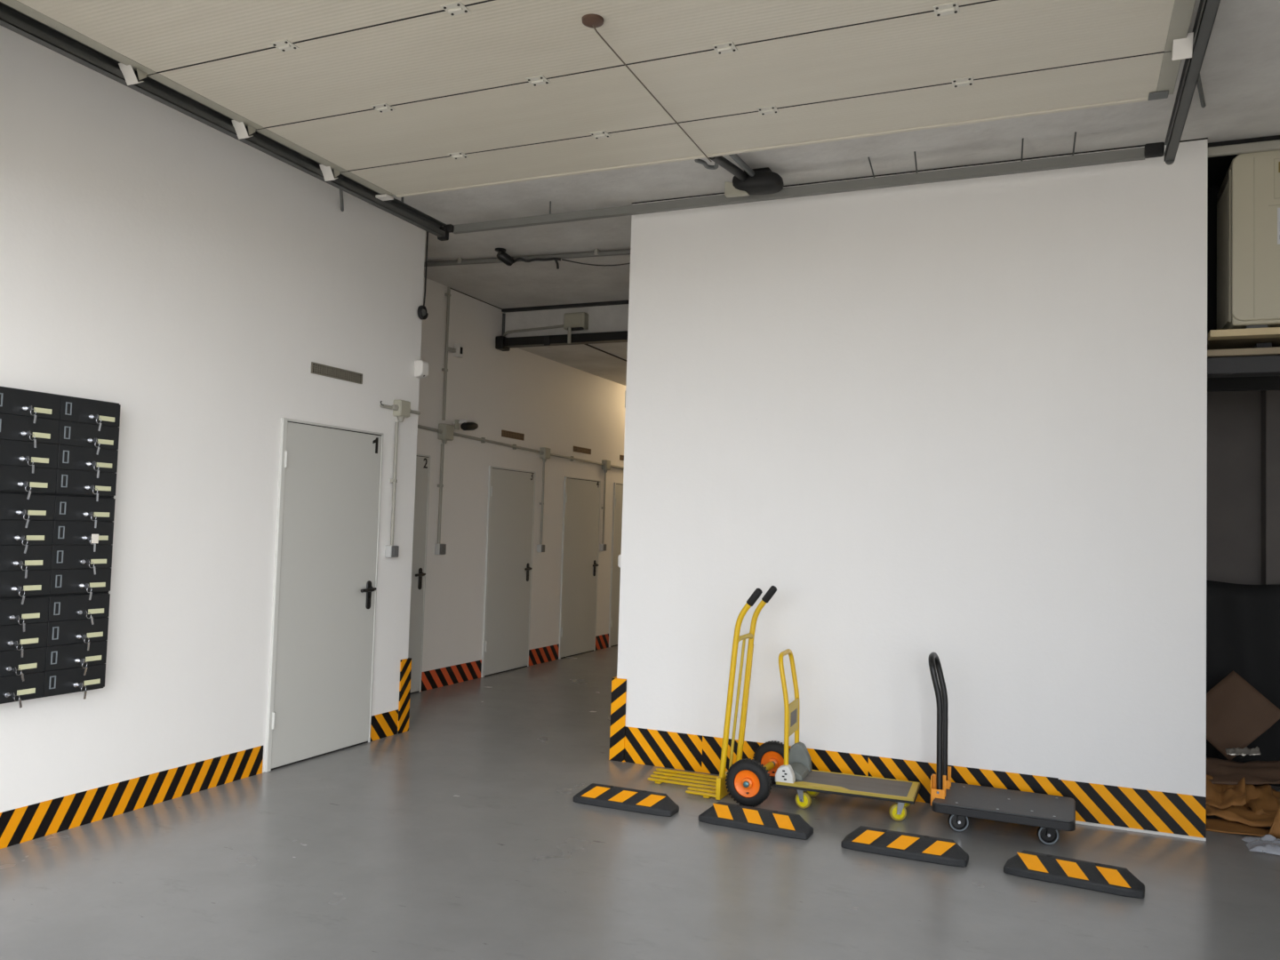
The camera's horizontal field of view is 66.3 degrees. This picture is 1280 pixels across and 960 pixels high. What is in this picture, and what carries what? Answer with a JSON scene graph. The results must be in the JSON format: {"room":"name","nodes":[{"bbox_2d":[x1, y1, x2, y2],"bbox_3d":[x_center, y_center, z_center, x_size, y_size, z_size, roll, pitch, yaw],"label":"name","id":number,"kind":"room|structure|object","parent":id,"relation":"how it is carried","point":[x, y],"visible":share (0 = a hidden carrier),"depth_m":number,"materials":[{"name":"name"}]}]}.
{"room":"storage facility loading area","nodes":[
{"label":"storage facility loading area","id":0,"kind":"room"},
{"bbox_2d":[0,24,425,812],"bbox_3d":[-3.219,-0.251,5.603,1.628,3.900,4.180,1,-3,23],"label":"wall","id":1,"kind":"structure","parent":0,"point":[157,263],"depth_m":5.29,"materials":[{"name":"white paint"}]},
{"bbox_2d":[0,592,110,703],"bbox_3d":[-2.760,0.765,4.509,0.102,0.465,0.643,1,-3,23],"label":"mailboxes","id":2,"kind":"object","parent":1,"relation":"attached to","point":[52,646],"visible":1,"depth_m":4.52,"materials":[{"name":"black metal"}]},
{"bbox_2d":[8,692,22,708],"bbox_3d":[-2.761,0.972,4.333,0.040,0.072,0.044,1,-3,23],"label":"key","id":3,"kind":"object","parent":2,"relation":"attached to","point":[12,694],"visible":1,"depth_m":4.33,"materials":[{"name":"metal"}]},
{"bbox_2d":[9,666,23,681],"bbox_3d":[-2.757,0.859,4.340,0.040,0.070,0.048,1,-3,23],"label":"key","id":4,"kind":"object","parent":2,"relation":"attached to","point":[13,668],"visible":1,"depth_m":4.33,"materials":[{"name":"metal"}]},
{"bbox_2d":[11,640,23,657],"bbox_3d":[-2.756,0.748,4.341,0.040,0.075,0.033,1,-3,23],"label":"key","id":5,"kind":"object","parent":2,"relation":"attached to","point":[15,643],"visible":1,"depth_m":4.33,"materials":[{"name":"metal"}]},
{"bbox_2d":[12,615,24,631],"bbox_3d":[-2.752,0.635,4.347,0.040,0.075,0.035,1,-3,23],"label":"key","id":6,"kind":"object","parent":2,"relation":"attached to","point":[17,617],"visible":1,"depth_m":4.34,"materials":[{"name":"metal"}]},
{"bbox_2d":[76,682,87,699],"bbox_3d":[-2.635,0.994,4.626,0.040,0.079,0.029,1,-3,23],"label":"key","id":7,"kind":"object","parent":2,"relation":"attached to","point":[80,685],"visible":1,"depth_m":4.62,"materials":[{"name":"metal"}]},
{"bbox_2d":[0,492,115,598],"bbox_3d":[-2.746,0.300,4.531,0.102,0.465,0.643,1,-3,23],"label":"mailboxes","id":8,"kind":"object","parent":1,"relation":"attached to","point":[56,532],"visible":1,"depth_m":4.53,"materials":[{"name":"black metal"}]},
{"bbox_2d":[14,586,24,604],"bbox_3d":[-2.751,0.511,4.348,0.040,0.080,0.028,1,-3,23],"label":"key","id":9,"kind":"object","parent":8,"relation":"attached to","point":[19,588],"visible":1,"depth_m":4.34,"materials":[{"name":"metal"}]},
{"bbox_2d":[16,560,27,577],"bbox_3d":[-2.746,0.397,4.356,0.040,0.077,0.030,1,-3,23],"label":"key","id":10,"kind":"object","parent":8,"relation":"attached to","point":[20,563],"visible":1,"depth_m":4.35,"materials":[{"name":"metal"}]},
{"bbox_2d":[17,535,28,553],"bbox_3d":[-2.744,0.286,4.358,0.040,0.081,0.027,1,-3,23],"label":"key","id":11,"kind":"object","parent":8,"relation":"attached to","point":[22,537],"visible":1,"depth_m":4.35,"materials":[{"name":"metal"}]},
{"bbox_2d":[19,510,29,527],"bbox_3d":[-2.741,0.173,4.363,0.040,0.081,0.027,1,-3,23],"label":"key","id":12,"kind":"object","parent":8,"relation":"attached to","point":[23,512],"visible":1,"depth_m":4.36,"materials":[{"name":"metal"}]},
{"bbox_2d":[84,534,98,551],"bbox_3d":[-2.608,0.298,4.662,0.047,0.084,0.036,1,-3,23],"label":"key","id":13,"kind":"object","parent":8,"relation":"attached to","point":[94,538],"visible":1,"depth_m":4.65,"materials":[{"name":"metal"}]},
{"bbox_2d":[0,386,120,497],"bbox_3d":[-2.732,-0.165,4.553,0.102,0.465,0.643,1,-3,23],"label":"mailboxes","id":14,"kind":"object","parent":1,"relation":"attached to","point":[64,428],"visible":0.99,"depth_m":4.54,"materials":[{"name":"black metal"}]},
{"bbox_2d":[21,481,31,499],"bbox_3d":[-2.737,0.047,4.369,0.040,0.081,0.027,1,-3,23],"label":"key","id":15,"kind":"object","parent":14,"relation":"attached to","point":[25,484],"visible":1,"depth_m":4.36,"materials":[{"name":"metal"}]},
{"bbox_2d":[22,456,34,473],"bbox_3d":[-2.731,-0.068,4.380,0.040,0.076,0.031,1,-2,23],"label":"key","id":16,"kind":"object","parent":14,"relation":"attached to","point":[27,458],"visible":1,"depth_m":4.37,"materials":[{"name":"metal"}]},
{"bbox_2d":[24,431,36,447],"bbox_3d":[-2.727,-0.182,4.386,0.040,0.074,0.036,1,-3,23],"label":"key","id":17,"kind":"object","parent":14,"relation":"attached to","point":[28,432],"visible":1,"depth_m":4.38,"materials":[{"name":"metal"}]},
{"bbox_2d":[25,405,36,423],"bbox_3d":[-2.725,-0.293,4.388,0.040,0.078,0.029,1,-3,23],"label":"key","id":18,"kind":"object","parent":14,"relation":"attached to","point":[29,408],"visible":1,"depth_m":4.38,"materials":[{"name":"metal"}]},
{"bbox_2d":[0,745,263,848],"bbox_3d":[-2.703,1.597,4.784,0.004,0.162,2.296,1,-3,23],"label":"tape","id":19,"kind":"object","parent":1,"relation":"attached to","point":[43,819],"visible":1,"depth_m":4.96,"materials":[{"name":"plastic"}]},
{"bbox_2d":[264,417,383,772],"bbox_3d":[-1.993,0.710,6.331,0.098,2.125,0.957,1,-3,23],"label":"door","id":20,"kind":"structure","parent":1,"relation":"in","point":[321,679],"depth_m":6.29,"materials":[{"name":"metal"}]},
{"bbox_2d":[311,361,362,383],"bbox_3d":[-1.974,-0.696,6.403,0.010,0.070,0.485,1,-3,23],"label":"air vent","id":21,"kind":"object","parent":1,"relation":"in","point":[319,369],"visible":1,"depth_m":6.39,"materials":[{"name":"metal"}]},
{"bbox_2d":[370,709,398,741],"bbox_3d":[-1.795,1.720,6.878,0.004,0.172,0.303,1,-3,23],"label":"tape","id":22,"kind":"object","parent":1,"relation":"attached to","point":[384,724],"visible":1,"depth_m":6.88,"materials":[{"name":"plastic"}]},
{"bbox_2d":[384,545,399,557],"bbox_3d":[-1.743,0.503,6.898,0.062,0.084,0.084,1,-3,23],"label":"light switch","id":23,"kind":"object","parent":1,"relation":"attached to","point":[391,551],"visible":1,"depth_m":6.87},
{"bbox_2d":[390,421,398,545],"bbox_3d":[-1.741,0.024,6.927,0.039,0.873,0.042,1,-3,23],"label":"conduit","id":24,"kind":"object","parent":1,"relation":"attached to","point":[394,480],"visible":1,"depth_m":6.91,"materials":[{"name":"grey plastic"}]},
{"bbox_2d":[392,400,410,422],"bbox_3d":[-1.695,-0.490,6.976,0.070,0.151,0.186,1,-3,23],"label":"junction box","id":25,"kind":"object","parent":1,"relation":"attached to","point":[401,408],"visible":1,"depth_m":6.93,"materials":[{"name":"grey plastic"}]},
{"bbox_2d":[397,657,411,733],"bbox_3d":[-1.756,1.556,7.103,0.134,0.525,0.123,1,-3,23],"label":"guard","id":26,"kind":"object","parent":1,"relation":"attached to","point":[405,665],"visible":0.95,"depth_m":7.07,"materials":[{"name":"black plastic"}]},
{"bbox_2d":[414,360,428,378],"bbox_3d":[-1.600,-0.811,7.181,0.075,0.123,0.085,1,-3,23],"label":"sensor","id":27,"kind":"object","parent":1,"relation":"attached to","point":[420,367],"visible":1,"depth_m":7.15,"materials":[{"name":"white plastic"}]},
{"bbox_2d":[416,277,626,672],"bbox_3d":[-0.803,0.143,12.309,0.725,3.900,10.070,1,-3,23],"label":"wall","id":28,"kind":"structure","parent":0,"point":[559,407],"depth_m":9.75,"materials":[{"name":"paint"}]},
{"bbox_2d":[408,454,430,694],"bbox_3d":[-2.096,0.809,8.362,0.098,2.115,0.945,1,-3,23],"label":"door","id":29,"kind":"structure","parent":28,"relation":"in","point":[422,461],"depth_m":8.71,"materials":[{"name":"metal"}]},
{"bbox_2d":[417,424,439,431],"bbox_3d":[-2.131,-0.505,8.280,0.042,0.060,1.421,1,-3,23],"label":"conduit","id":30,"kind":"object","parent":28,"relation":"attached to","point":[419,426],"visible":0.1,"depth_m":8.78,"materials":[{"name":"grey plastic"}]},
{"bbox_2d":[434,544,446,554],"bbox_3d":[-1.825,0.634,8.978,0.062,0.100,0.100,1,-3,23],"label":"light switch","id":31,"kind":"object","parent":28,"relation":"attached to","point":[439,548],"visible":1,"depth_m":8.94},
{"bbox_2d":[437,443,444,543],"bbox_3d":[-1.832,0.128,8.985,0.042,0.920,0.053,1,-3,23],"label":"conduit","id":32,"kind":"object","parent":28,"relation":"attached to","point":[441,485],"visible":1,"depth_m":8.97,"materials":[{"name":"grey plastic"}]},
{"bbox_2d":[437,424,454,443],"bbox_3d":[-1.785,-0.422,9.020,0.083,0.179,0.214,1,-3,23],"label":"junction box","id":33,"kind":"object","parent":28,"relation":"attached to","point":[445,433],"visible":1,"depth_m":8.97,"materials":[{"name":"grey plastic"}]},
{"bbox_2d":[452,419,479,430],"bbox_3d":[-1.636,-0.514,9.190,0.139,0.112,0.280,1,-3,23],"label":"security camera","id":34,"kind":"object","parent":33,"relation":"attached to","point":[465,426],"visible":1,"depth_m":9.11,"materials":[{"name":"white plastic"}]},
{"bbox_2d":[441,287,450,420],"bbox_3d":[-1.792,-1.167,9.047,0.042,1.235,0.053,1,-3,23],"label":"conduit","id":35,"kind":"object","parent":28,"relation":"attached to","point":[448,294],"visible":1,"depth_m":9.03,"materials":[{"name":"grey plastic"}]},
{"bbox_2d":[421,659,481,691],"bbox_3d":[-1.764,1.833,9.220,0.004,0.172,0.995,1,-3,23],"label":"tape","id":36,"kind":"object","parent":28,"relation":"attached to","point":[439,677],"visible":1,"depth_m":9.19,"materials":[{"name":"plastic"}]},
{"bbox_2d":[448,343,463,358],"bbox_3d":[-1.726,-1.220,9.168,0.060,0.125,0.200,1,-3,23],"label":"wall sensor","id":37,"kind":"object","parent":28,"relation":"attached to","point":[458,350],"visible":1,"depth_m":9.18,"materials":[{"name":"white plastic"}]},
{"bbox_2d":[450,288,502,309],"bbox_3d":[-1.593,-1.762,9.531,0.005,0.008,0.940,1,-3,23],"label":"joint","id":38,"kind":"object","parent":28,"relation":"attached to","point":[451,288],"visible":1,"depth_m":9.53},
{"bbox_2d":[453,432,541,453],"bbox_3d":[-1.430,-0.368,9.900,0.042,0.066,1.681,1,-3,23],"label":"conduit","id":39,"kind":"object","parent":28,"relation":"attached to","point":[482,439],"visible":0.96,"depth_m":9.81,"materials":[{"name":"grey plastic"}]},
{"bbox_2d":[501,313,505,335],"bbox_3d":[-1.388,-1.561,9.976,0.030,0.265,0.030,1,-3,23],"label":"conduit","id":40,"kind":"object","parent":28,"relation":"attached to","point":[503,315],"visible":0.66,"depth_m":9.96,"materials":[{"name":"metal"}]},
{"bbox_2d":[480,465,535,677],"bbox_3d":[-1.329,0.930,10.133,0.098,2.090,0.910,1,-3,23],"label":"door","id":41,"kind":"structure","parent":28,"relation":"in","point":[511,492],"depth_m":10.11,"materials":[{"name":"metal"}]},
{"bbox_2d":[501,429,524,440],"bbox_3d":[-1.319,-0.465,10.185,0.010,0.070,0.440,1,-3,23],"label":"air vent","id":42,"kind":"object","parent":28,"relation":"in","point":[504,433],"visible":1,"depth_m":10.18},
{"bbox_2d":[503,431,523,439],"bbox_3d":[-1.319,-0.465,10.185,0.006,0.054,0.424,1,-3,23],"label":"grille","id":43,"kind":"object","parent":42,"relation":"attached to","point":[506,434],"depth_m":10.18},
{"bbox_2d":[536,544,544,551],"bbox_3d":[-1.077,0.747,10.705,0.062,0.084,0.084,1,-3,23],"label":"light switch","id":44,"kind":"object","parent":28,"relation":"attached to","point":[540,548],"visible":1,"depth_m":10.67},
{"bbox_2d":[539,461,544,544],"bbox_3d":[-1.075,0.252,10.734,0.040,0.905,0.046,1,-3,23],"label":"conduit","id":45,"kind":"object","parent":28,"relation":"attached to","point":[541,503],"visible":1,"depth_m":10.72,"materials":[{"name":"grey plastic"}]},
{"bbox_2d":[528,643,559,665],"bbox_3d":[-1.064,1.932,10.834,0.004,0.172,0.686,1,-3,23],"label":"tape","id":46,"kind":"object","parent":28,"relation":"attached to","point":[548,653],"visible":1,"depth_m":10.83,"materials":[{"name":"plastic"}]},
{"bbox_2d":[539,447,550,462],"bbox_3d":[-1.040,-0.277,10.751,0.073,0.155,0.190,1,-3,23],"label":"junction box","id":47,"kind":"object","parent":28,"relation":"attached to","point":[545,453],"visible":1,"depth_m":10.70,"materials":[{"name":"grey plastic"}]},
{"bbox_2d":[495,330,627,351],"bbox_3d":[-0.246,-1.366,9.403,2.575,0.130,0.150,1,-3,23],"label":"steel beam","id":48,"kind":"structure","parent":28,"relation":"attached to","point":[502,343],"depth_m":9.61,"materials":[{"name":"black metal"}]},
{"bbox_2d":[501,299,629,337],"bbox_3d":[-0.202,-1.555,9.500,2.585,0.340,0.130,1,-3,23],"label":"bulkhead","id":49,"kind":"object","parent":28,"relation":"attached to","point":[604,316],"visible":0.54,"depth_m":9.72,"materials":[{"name":"paint"}]},
{"bbox_2d":[502,324,563,336],"bbox_3d":[-1.061,-1.484,9.818,0.723,0.110,0.053,1,-3,21],"label":"conduit","id":50,"kind":"object","parent":49,"relation":"attached to","point":[562,325],"visible":0.97,"depth_m":9.82,"materials":[{"name":"grey plastic"}]},
{"bbox_2d":[563,312,588,343],"bbox_3d":[-0.638,-1.479,9.584,0.230,0.310,0.153,1,-3,23],"label":"junction box","id":51,"kind":"object","parent":49,"relation":"attached to","point":[579,321],"visible":1,"depth_m":9.55,"materials":[{"name":"grey plastic"}]},
{"bbox_2d":[550,453,602,464],"bbox_3d":[-0.746,-0.242,11.476,0.042,0.053,1.365,1,-3,23],"label":"conduit","id":52,"kind":"object","parent":28,"relation":"attached to","point":[572,458],"visible":0.98,"depth_m":11.38,"materials":[{"name":"grey plastic"}]},
{"bbox_2d":[558,476,600,659],"bbox_3d":[-0.686,1.022,11.615,0.098,2.085,0.932,1,-3,23],"label":"door","id":53,"kind":"structure","parent":28,"relation":"in","point":[581,496],"depth_m":11.59,"materials":[{"name":"metal"}]},
{"bbox_2d":[573,446,591,454],"bbox_3d":[-0.686,-0.353,11.645,0.010,0.065,0.450,1,-3,23],"label":"air vent","id":54,"kind":"object","parent":28,"relation":"in","point":[576,449],"visible":1,"depth_m":11.64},
{"bbox_2d":[595,633,608,650],"bbox_3d":[-0.474,2.015,12.194,0.004,0.172,0.400,1,-3,23],"label":"tape","id":55,"kind":"object","parent":28,"relation":"attached to","point":[602,642],"visible":1,"depth_m":12.20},
{"bbox_2d":[601,472,606,543],"bbox_3d":[-0.453,0.350,12.167,0.040,0.885,0.046,1,-3,23],"label":"conduit","id":56,"kind":"object","parent":28,"relation":"attached to","point":[604,480],"visible":1,"depth_m":12.15,"materials":[{"name":"grey plastic"}]},
{"bbox_2d":[601,459,610,472],"bbox_3d":[-0.419,-0.169,12.184,0.073,0.155,0.190,1,-3,23],"label":"junction box","id":57,"kind":"object","parent":28,"relation":"attached to","point":[606,464],"visible":1,"depth_m":12.14,"materials":[{"name":"grey plastic"}]},
{"bbox_2d":[608,482,623,647],"bbox_3d":[-0.160,1.097,12.829,0.098,2.085,0.900,1,-3,23],"label":"door","id":58,"kind":"structure","parent":28,"relation":"in","point":[618,487],"depth_m":12.53,"materials":[{"name":"metal"}]},
{"bbox_2d":[517,342,627,385],"bbox_3d":[0.904,-1.456,12.960,3.310,0.540,7.100,1,-3,23],"label":"ceiling","id":59,"kind":"structure","parent":0,"point":[583,357],"depth_m":10.70,"materials":[{"name":"paint"}]},
{"bbox_2d":[584,344,626,361],"bbox_3d":[-0.100,-1.309,10.942,0.022,0.008,2.580,1,-3,23],"label":"joint","id":60,"kind":"object","parent":59,"relation":"attached to","point":[584,344],"depth_m":10.32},
{"bbox_2d":[0,645,1279,959],"bbox_3d":[3.426,2.116,7.938,16.000,0.200,14.500,1,-3,23],"label":"floor","id":61,"kind":"structure","parent":0,"point":[460,834],"depth_m":4.30,"materials":[{"name":"concrete"}]},
{"bbox_2d":[573,783,679,816],"bbox_3d":[-0.080,1.742,5.367,0.590,0.090,0.155,1,-3,23],"label":"parking stop","id":62,"kind":"object","parent":61,"relation":"on","point":[596,795],"visible":1,"depth_m":5.32,"materials":[{"name":"rubber"}]},
{"bbox_2d":[648,585,790,807],"bbox_3d":[0.447,1.223,5.835,0.853,1.204,0.622,1,-3,23],"label":"hand truck","id":63,"kind":"object","parent":61,"relation":"on","point":[748,781],"visible":0.91,"depth_m":5.63,"materials":[{"name":"yellow paint"}]},
{"bbox_2d":[698,801,813,839],"bbox_3d":[0.594,1.748,5.064,0.590,0.090,0.155,0,-3,27],"label":"parking stop","id":64,"kind":"object","parent":61,"relation":"on","point":[725,814],"visible":1,"depth_m":5.01,"materials":[{"name":"rubber"}]},
{"bbox_2d":[775,648,920,821],"bbox_3d":[1.168,1.409,5.504,0.766,0.843,0.390,1,-3,21],"label":"trolley","id":65,"kind":"object","parent":61,"relation":"on","point":[796,772],"visible":1,"depth_m":5.48,"materials":[{"name":"metal"}]},
{"bbox_2d":[790,708,797,727],"bbox_3d":[0.882,1.362,5.624,0.001,0.080,0.165,1,-3,21],"label":"print","id":66,"kind":"object","parent":65,"relation":"attached to","point":[793,720],"depth_m":5.61},
{"bbox_2d":[840,825,968,867],"bbox_3d":[1.271,1.752,4.716,0.585,0.090,0.155,1,-3,24],"label":"parking stop","id":67,"kind":"object","parent":61,"relation":"on","point":[866,839],"visible":1,"depth_m":4.67,"materials":[{"name":"rubber"}]},
{"bbox_2d":[928,652,1075,844],"bbox_3d":[1.902,1.389,5.177,0.732,0.896,0.502,1,-3,24],"label":"trolley","id":68,"kind":"object","parent":61,"relation":"on","point":[1051,813],"visible":1,"depth_m":5.11,"materials":[{"name":"grey plastic"}]},
{"bbox_2d":[1003,850,1144,898],"bbox_3d":[1.943,1.757,4.402,0.575,0.090,0.155,0,-3,29],"label":"parking stop","id":69,"kind":"object","parent":61,"relation":"on","point":[1110,879],"visible":1,"depth_m":4.36,"materials":[{"name":"rubber"}]},
{"bbox_2d":[1205,818,1279,839],"bbox_3d":[3.293,1.863,5.216,0.541,0.032,0.202,0,-3,27],"label":"cardboard sheet","id":70,"kind":"object","parent":61,"relation":"on","point":[1215,825],"visible":0.77,"depth_m":5.25,"materials":[{"name":"cardboard"}]},
{"bbox_2d":[1205,803,1278,826],"bbox_3d":[3.341,1.819,5.348,0.502,0.083,0.265,1,-3,17],"label":"cardboard sheet","id":71,"kind":"object","parent":70,"relation":"on","point":[1242,814],"visible":0.67,"depth_m":5.30,"materials":[{"name":"cardboard"}]},
{"bbox_2d":[1205,773,1246,809],"bbox_3d":[3.256,1.740,5.493,0.236,0.154,0.288,0,-3,31],"label":"cardboard sheet","id":72,"kind":"object","parent":71,"relation":"on","point":[1222,796],"visible":0.83,"depth_m":5.46,"materials":[{"name":"cardboard"}]},
{"bbox_2d":[1205,757,1279,784],"bbox_3d":[3.486,1.683,5.656,0.502,0.119,0.302,1,-3,17],"label":"cardboard sheet","id":73,"kind":"object","parent":72,"relation":"on","point":[1223,772],"visible":0.85,"depth_m":5.65,"materials":[{"name":"cardboard"}]},
{"bbox_2d":[1225,746,1260,756],"bbox_3d":[3.528,1.585,5.737,0.171,0.061,0.053,1,-3,23],"label":"film","id":74,"kind":"object","parent":73,"relation":"on","point":[1234,751],"visible":1,"depth_m":5.73,"materials":[{"name":"silver plastic"}]},
{"bbox_2d":[1244,784,1279,815],"bbox_3d":[3.499,1.797,5.442,0.259,0.190,0.291,1,-3,13],"label":"cardboard sheet","id":75,"kind":"object","parent":61,"relation":"on","point":[1259,797],"visible":0.93,"depth_m":5.45,"materials":[{"name":"cardboard"}]},
{"bbox_2d":[1268,806,1279,838],"bbox_3d":[3.360,1.706,5.055,0.206,0.327,0.060,1,-3,23],"label":"cardboard sheet","id":76,"kind":"object","parent":61,"relation":"on","point":[1275,829],"visible":1,"depth_m":5.07,"materials":[{"name":"cardboard"}]},
{"bbox_2d":[392,0,1279,308],"bbox_3d":[0.565,-1.992,5.526,8.600,0.200,6.850,1,-3,23],"label":"ceiling","id":77,"kind":"structure","parent":0,"point":[1240,70],"depth_m":5.82,"materials":[{"name":"paint"}]},
{"bbox_2d":[0,1,454,240],"bbox_3d":[-2.229,-1.886,5.280,0.428,0.205,3.692,1,-3,23],"label":"door track","id":78,"kind":"object","parent":77,"relation":"attached to","point":[11,19],"visible":0.8,"depth_m":4.92,"materials":[{"name":"metal"}]},
{"bbox_2d":[417,231,428,319],"bbox_3d":[-1.590,-1.522,7.225,0.046,0.688,0.088,1,-3,23],"label":"cable coil","id":79,"kind":"object","parent":78,"relation":"hanging from","point":[422,313],"visible":0.98,"depth_m":7.24,"materials":[{"name":"plastic"}]},
{"bbox_2d":[0,0,1195,200],"bbox_3d":[-0.158,-1.834,4.035,4.543,0.112,2.854,1,-3,23],"label":"door","id":80,"kind":"structure","parent":78,"relation":"attached to","point":[400,98],"depth_m":4.34,"materials":[{"name":"white metal"}]},
{"bbox_2d":[592,24,711,161],"bbox_3d":[0.102,-1.781,4.659,0.011,0.024,1.553,1,-3,22],"label":"pull cord","id":81,"kind":"object","parent":80,"relation":"hanging from","point":[598,34],"visible":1,"depth_m":4.47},
{"bbox_2d":[495,248,513,265],"bbox_3d":[-1.082,-1.767,7.785,0.141,0.135,0.139,4,-3,-34],"label":"security camera","id":82,"kind":"object","parent":77,"relation":"attached to","point":[502,256],"visible":1,"depth_m":7.74,"materials":[{"name":"black plastic"}]},
{"bbox_2d":[513,257,560,269],"bbox_3d":[-0.823,-1.731,7.780,0.389,0.091,0.059,2,-3,-1],"label":"lead","id":83,"kind":"object","parent":82,"relation":"attached to","point":[556,260],"visible":1,"depth_m":7.77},
{"bbox_2d":[424,248,630,266],"bbox_3d":[-0.891,-1.796,7.910,2.577,0.054,0.068,1,-3,18],"label":"ceiling pipe","id":84,"kind":"object","parent":77,"relation":"attached to","point":[597,252],"visible":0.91,"depth_m":7.88,"materials":[{"name":"grey plastic"}]},
{"bbox_2d":[561,258,630,266],"bbox_3d":[-0.161,-1.715,7.652,0.983,0.085,0.010,1,-3,20],"label":"wire","id":85,"kind":"object","parent":84,"relation":"hanging from","point":[562,259],"visible":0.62,"depth_m":7.72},
{"bbox_2d":[694,153,783,197],"bbox_3d":[0.588,-1.808,5.677,0.355,0.152,0.674,1,-3,23],"label":"housing","id":86,"kind":"object","parent":77,"relation":"attached to","point":[760,180],"visible":0.93,"depth_m":5.81,"materials":[{"name":"black plastic"}]},
{"bbox_2d":[451,131,1144,233],"bbox_3d":[0.661,-1.794,6.003,4.340,0.150,0.128,1,-3,23],"label":"rail","id":87,"kind":"object","parent":77,"relation":"hanging from","point":[1138,154],"visible":0.95,"depth_m":5.80,"materials":[{"name":"grey metal"}]},
{"bbox_2d":[1144,0,1220,164],"bbox_3d":[2.043,-1.848,3.428,0.254,0.209,3.696,1,-3,23],"label":"door track","id":88,"kind":"object","parent":77,"relation":"attached to","point":[1207,10],"visible":1,"depth_m":4.31,"materials":[{"name":"metal"}]},
{"bbox_2d":[1207,139,1279,157],"bbox_3d":[3.927,-1.756,4.908,1.897,0.049,0.035,1,-3,23],"label":"batten","id":89,"kind":"object","parent":77,"relation":"attached to","point":[1269,145],"visible":0.9,"depth_m":5.21,"materials":[{"name":"grey plastic"}]},
{"bbox_2d":[616,139,1207,796],"bbox_3d":[3.360,0.273,10.268,3.370,3.700,9.690,1,-3,23],"label":"wall","id":90,"kind":"structure","parent":0,"point":[962,421],"depth_m":5.71,"materials":[{"name":"white paint"}]},
{"bbox_2d":[608,676,626,761],"bbox_3d":[-0.119,1.570,6.465,0.105,0.535,0.134,1,-3,23],"label":"guard","id":91,"kind":"object","parent":90,"relation":"attached to","point":[619,685],"visible":0.98,"depth_m":6.40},
{"bbox_2d":[624,726,1206,838],"bbox_3d":[1.414,1.735,5.730,3.299,0.228,0.004,1,-3,23],"label":"tape","id":92,"kind":"object","parent":90,"relation":"attached to","point":[1114,805],"visible":0.71,"depth_m":5.54,"materials":[{"name":"plastic"}]},
{"bbox_2d":[632,137,1207,204],"bbox_3d":[1.491,-1.842,5.916,3.370,0.007,0.004,1,-3,23],"label":"joint","id":93,"kind":"object","parent":90,"relation":"attached to","point":[1203,138],"visible":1,"depth_m":5.78,"materials":[{"name":"metal"}]},
{"bbox_2d":[1075,820,1206,840],"bbox_3d":[2.638,1.854,5.188,0.620,0.014,0.012,1,-3,23],"label":"baseboard","id":94,"kind":"structure","parent":90,"relation":"attached to","point":[1076,821],"depth_m":5.18,"materials":[{"name":"white plastic"}]},
{"bbox_2d":[1206,580,1279,786],"bbox_3d":[4.364,1.296,6.063,1.802,1.277,0.046,1,-3,23],"label":"tarpaulin","id":95,"kind":"object","parent":90,"relation":"hanging from","point":[1243,620],"visible":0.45,"depth_m":6.29,"materials":[{"name":"plastic"}]},
{"bbox_2d":[1206,670,1279,759],"bbox_3d":[3.623,1.440,6.006,0.537,0.528,0.177,1,-3,23],"label":"cardboard box","id":96,"kind":"object","parent":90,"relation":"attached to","point":[1237,714],"visible":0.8,"depth_m":5.98,"materials":[{"name":"cardboard"}]},
{"bbox_2d":[1207,135,1279,391],"bbox_3d":[4.059,-1.168,5.227,1.899,1.258,0.710,1,-3,23],"label":"storage rack","id":97,"kind":"object","parent":90,"relation":"attached to","point":[1218,167],"visible":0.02,"depth_m":5.82,"materials":[{"name":"metal"}]},
{"bbox_2d":[1207,354,1279,377],"bbox_3d":[3.936,-0.601,4.956,1.897,0.093,0.140,1,-3,23],"label":"support beam","id":98,"kind":"structure","parent":90,"relation":"attached to","point":[1248,365],"depth_m":5.21,"materials":[{"name":"metal"}]},
{"bbox_2d":[1207,342,1279,357],"bbox_3d":[3.986,-0.691,5.104,1.866,0.099,0.480,1,-3,23],"label":"shelf","id":99,"kind":"object","parent":98,"relation":"on","point":[1259,348],"visible":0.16,"depth_m":5.20,"materials":[{"name":"brown wood"}]},
{"bbox_2d":[1207,327,1279,350],"bbox_3d":[4.023,-0.755,5.168,1.850,0.037,0.660,1,-3,23],"label":"shelf","id":100,"kind":"object","parent":99,"relation":"on","point":[1229,339],"visible":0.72,"depth_m":5.25,"materials":[{"name":"brown wood"}]},
{"bbox_2d":[1216,150,1279,329],"bbox_3d":[3.715,-1.254,5.328,0.951,0.952,0.627,1,-3,23],"label":"air conditioner","id":101,"kind":"object","parent":100,"relation":"on","point":[1248,196],"visible":0.76,"depth_m":5.21,"materials":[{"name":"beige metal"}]},
{"bbox_2d":[1206,390,1261,584],"bbox_3d":[4.575,0.026,6.420,1.920,3.900,0.200,1,-3,23],"label":"wall","id":102,"kind":"structure","parent":0,"point":[1234,418],"depth_m":6.57,"materials":[{"name":"grey paint"}]},
{"bbox_2d":[1261,390,1279,787],"bbox_3d":[4.226,0.112,6.359,0.310,3.700,0.180,1,-3,23],"label":"pillar alcove","id":103,"kind":"structure","parent":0,"point":[1270,399],"depth_m":6.34,"materials":[{"name":"grey paint"}]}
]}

